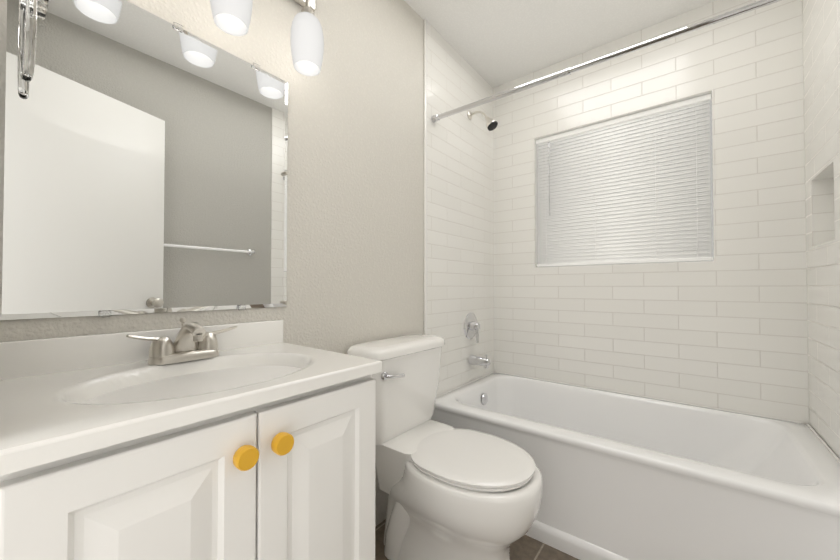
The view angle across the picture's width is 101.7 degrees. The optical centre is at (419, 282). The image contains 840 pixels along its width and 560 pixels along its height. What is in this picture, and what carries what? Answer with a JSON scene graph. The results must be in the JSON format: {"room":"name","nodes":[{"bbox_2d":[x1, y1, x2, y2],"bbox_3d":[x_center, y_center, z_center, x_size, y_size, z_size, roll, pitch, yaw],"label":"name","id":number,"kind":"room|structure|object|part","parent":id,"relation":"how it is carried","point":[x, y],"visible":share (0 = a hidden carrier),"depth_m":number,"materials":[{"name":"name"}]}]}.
{"room":"bathroom","nodes":[
{"label":"bathroom","id":0,"kind":"room"},
{"bbox_2d":[0,0,423,526],"bbox_3d":[-0.435,-0.168,1.253,0.001,2.517,1.492,-1,-1,38],"label":"wall","id":1,"kind":"structure","parent":0,"point":[355,212],"depth_m":1.41,"materials":[{"name":"beige paint"}]},
{"bbox_2d":[18,0,48,81],"bbox_3d":[-0.795,-0.522,0.706,0.102,0.225,0.040,-1,-1,38],"label":"towel ring","id":2,"kind":"object","parent":1,"relation":"attached to","point":[27,29],"visible":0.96,"depth_m":0.68,"materials":[{"name":"silver metal"}]},
{"bbox_2d":[0,0,288,319],"bbox_3d":[-0.661,-0.315,0.947,0.022,0.800,0.645,-1,-1,38],"label":"mirror","id":3,"kind":"object","parent":1,"relation":"attached to","point":[143,160],"visible":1,"depth_m":0.87,"materials":[{"name":"clear glass"}]},
{"bbox_2d":[210,0,252,35],"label":"sconce","id":4,"kind":"object","parent":1,"relation":"attached to","point":[232,17],"depth_m":0.95,"materials":[{"name":"white glass"}]},
{"bbox_3d":[-0.523,-0.797,0.950,0.106,0.170,0.106,-1,-1,38],"label":"lamp shade","id":5,"kind":"part","parent":4,"relation":"part of","materials":[{"name":"white glass"}]},
{"bbox_2d":[290,0,323,75],"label":"sconce","id":6,"kind":"object","parent":1,"relation":"attached to","point":[306,37],"depth_m":1.10,"materials":[{"name":"white glass"}]},
{"bbox_3d":[-0.375,-0.795,1.138,0.106,0.170,0.106,-1,-1,38],"label":"lamp shade","id":7,"kind":"part","parent":6,"relation":"part of","materials":[{"name":"white glass"}]},
{"bbox_3d":[-0.415,-0.988,1.173,0.146,0.237,0.056,-1,-1,38],"label":"arm","id":8,"kind":"part","parent":6,"relation":"part of"},
{"bbox_2d":[427,21,493,395],"bbox_3d":[0.279,-0.154,2.151,0.010,2.517,0.802,-1,-1,38],"label":"wall tile","id":9,"kind":"structure","parent":0,"point":[460,216],"depth_m":2.09,"materials":[{"name":"white tile"}]},
{"bbox_2d":[424,19,426,333],"bbox_3d":[0.029,-0.159,1.830,0.014,2.516,0.016,-1,-1,38],"label":"trim","id":10,"kind":"structure","parent":9,"relation":"attached to","point":[425,176],"depth_m":1.83,"materials":[{"name":"white"}]},
{"bbox_2d":[431,0,781,367],"bbox_3d":[0.813,-0.294,1.600,1.514,1.637,0.512,-1,-1,38],"label":"shower fixture","id":11,"kind":"object","parent":9,"relation":"attached to","point":[471,326],"depth_m":1.49,"materials":[{"name":"silver metal"}]},
{"bbox_3d":[0.369,-1.059,2.162,0.135,0.091,0.058,-1,-1,38],"label":"arm mount","id":12,"kind":"part","parent":11,"relation":"part of","materials":[{"name":"silver metal"}]},
{"bbox_3d":[0.378,0.490,2.149,0.135,0.084,0.062,-1,-1,38],"label":"spout mount","id":13,"kind":"part","parent":11,"relation":"part of","materials":[{"name":"silver metal"}]},
{"bbox_3d":[0.666,-0.893,1.422,1.512,0.067,0.038,-1,-1,38],"label":"curtain rail","id":14,"kind":"part","parent":11,"relation":"part of","materials":[{"name":"silver metal"}]},
{"bbox_2d":[375,519,578,559],"bbox_3d":[-0.013,1.081,0.541,1.564,0.001,3.702,-1,-1,38],"label":"floor","id":15,"kind":"structure","parent":0,"point":[525,547],"depth_m":1.40,"materials":[{"name":"tile"}]},
{"bbox_2d":[0,317,381,559],"bbox_3d":[-0.477,0.587,0.768,0.515,0.994,0.636,-1,-1,38],"label":"bathroom vanity","id":16,"kind":"object","parent":15,"relation":"on","point":[233,441],"visible":1,"depth_m":0.63,"materials":[{"name":"white wood"}]},
{"bbox_3d":[-0.400,0.610,0.513,0.020,0.740,0.300,-1,-1,38],"label":"door","id":17,"kind":"part","parent":16,"relation":"part of","materials":[{"name":"white wood"}]},
{"bbox_2d":[0,320,282,379],"bbox_3d":[-0.671,0.164,0.927,0.020,0.078,0.636,-1,-1,38],"label":"backsplash","id":18,"kind":"structure","parent":16,"relation":"on","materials":[{"name":"white stone"}]},
{"bbox_2d":[0,342,381,475],"bbox_3d":[-0.486,0.262,0.780,0.492,0.125,0.636,-1,-1,38],"label":"countertop","id":19,"kind":"structure","parent":16,"relation":"on","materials":[{"name":"white stone"}]},
{"bbox_2d":[126,317,236,364],"bbox_3d":[-0.584,0.146,0.870,0.126,0.108,0.246,-1,-1,38],"label":"faucet","id":20,"kind":"object","parent":19,"relation":"on","point":[192,345],"depth_m":0.87,"materials":[{"name":"silver metal"}]},
{"bbox_3d":[-0.306,0.304,0.598,0.031,0.039,0.039,-1,-1,38],"label":"knob","id":21,"kind":"part","parent":16,"relation":"part of","materials":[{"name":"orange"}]},
{"bbox_3d":[-0.264,0.305,0.651,0.031,0.039,0.039,-1,-1,38],"label":"knob","id":22,"kind":"part","parent":16,"relation":"part of","materials":[{"name":"orange"}]},
{"bbox_3d":[-0.212,0.614,0.752,0.020,0.740,0.300,-1,-1,38],"label":"door","id":23,"kind":"part","parent":16,"relation":"part of","materials":[{"name":"white wood"}]},
{"bbox_2d":[347,334,542,559],"bbox_3d":[0.112,0.674,1.339,0.707,0.849,0.500,-1,-1,38],"label":"toilet","id":24,"kind":"object","parent":15,"relation":"on","point":[460,494],"visible":0.96,"depth_m":1.26,"materials":[{"name":"white ceramic"}]},
{"bbox_3d":[-0.104,0.357,1.319,0.038,0.032,0.097,-1,-1,38],"label":"lever","id":25,"kind":"part","parent":24,"relation":"part of","materials":[{"name":"silver metal"}]},
{"bbox_3d":[-0.087,0.275,1.502,0.200,0.046,0.500,-1,-1,38],"label":"tank lid","id":26,"kind":"part","parent":24,"relation":"part of","materials":[{"name":"white ceramic"}]},
{"bbox_3d":[-0.089,0.467,1.501,0.182,0.345,0.472,-1,-1,38],"label":"tank","id":27,"kind":"part","parent":24,"relation":"part of","materials":[{"name":"white ceramic"}]},
{"bbox_3d":[0.133,0.879,1.319,0.653,0.425,0.410,-1,-1,38],"label":"bowl","id":28,"kind":"part","parent":24,"relation":"part of","materials":[{"name":"white ceramic"}]},
{"bbox_3d":[0.190,0.656,1.278,0.457,0.014,0.384,-1,-1,38],"label":"seat","id":29,"kind":"part","parent":24,"relation":"part of","materials":[{"name":"white plastic"}]},
{"bbox_3d":[0.190,0.639,1.278,0.463,0.018,0.390,-1,-1,38],"label":"seat lid","id":30,"kind":"part","parent":24,"relation":"part of","materials":[{"name":"white plastic"}]},
{"bbox_2d":[430,372,839,559],"bbox_3d":[0.876,0.860,1.662,1.509,0.474,0.802,-1,-1,38],"label":"bathtub","id":31,"kind":"object","parent":15,"relation":"on","point":[627,476],"visible":0.73,"depth_m":1.34,"materials":[{"name":"white ceramic"}]},
{"bbox_2d":[404,0,715,87],"bbox_3d":[-0.013,-1.436,0.577,1.564,0.001,3.702,-1,-1,38],"label":"ceiling","id":32,"kind":"structure","parent":0,"point":[494,43],"depth_m":1.89,"materials":[{"name":"paint"}]},
{"bbox_2d":[493,0,808,425],"bbox_3d":[1.156,-0.156,2.039,1.524,2.517,0.110,-1,-1,38],"label":"wall tile","id":33,"kind":"structure","parent":0,"point":[726,328],"depth_m":1.77,"materials":[{"name":"white tile"}]},
{"bbox_2d":[540,101,712,266],"bbox_3d":[1.188,-0.533,2.089,0.904,0.862,0.001,-1,-1,38],"label":"window","id":34,"kind":"structure","parent":33,"relation":"attached to","point":[641,169],"depth_m":1.98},
{"bbox_2d":[536,94,712,266],"bbox_3d":[1.139,-0.535,2.027,0.898,0.852,0.038,-1,-1,38],"label":"window blind","id":35,"kind":"object","parent":34,"relation":"attached to","point":[654,221],"visible":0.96,"depth_m":1.98,"materials":[{"name":"white plastic"}]},
{"bbox_2d":[802,0,839,458],"bbox_3d":[1.491,-0.169,1.162,0.090,2.517,0.852,-1,-1,38],"label":"wall tiles","id":36,"kind":"structure","parent":0,"point":[821,48],"depth_m":1.35,"materials":[{"name":"white tile"}]}
]}

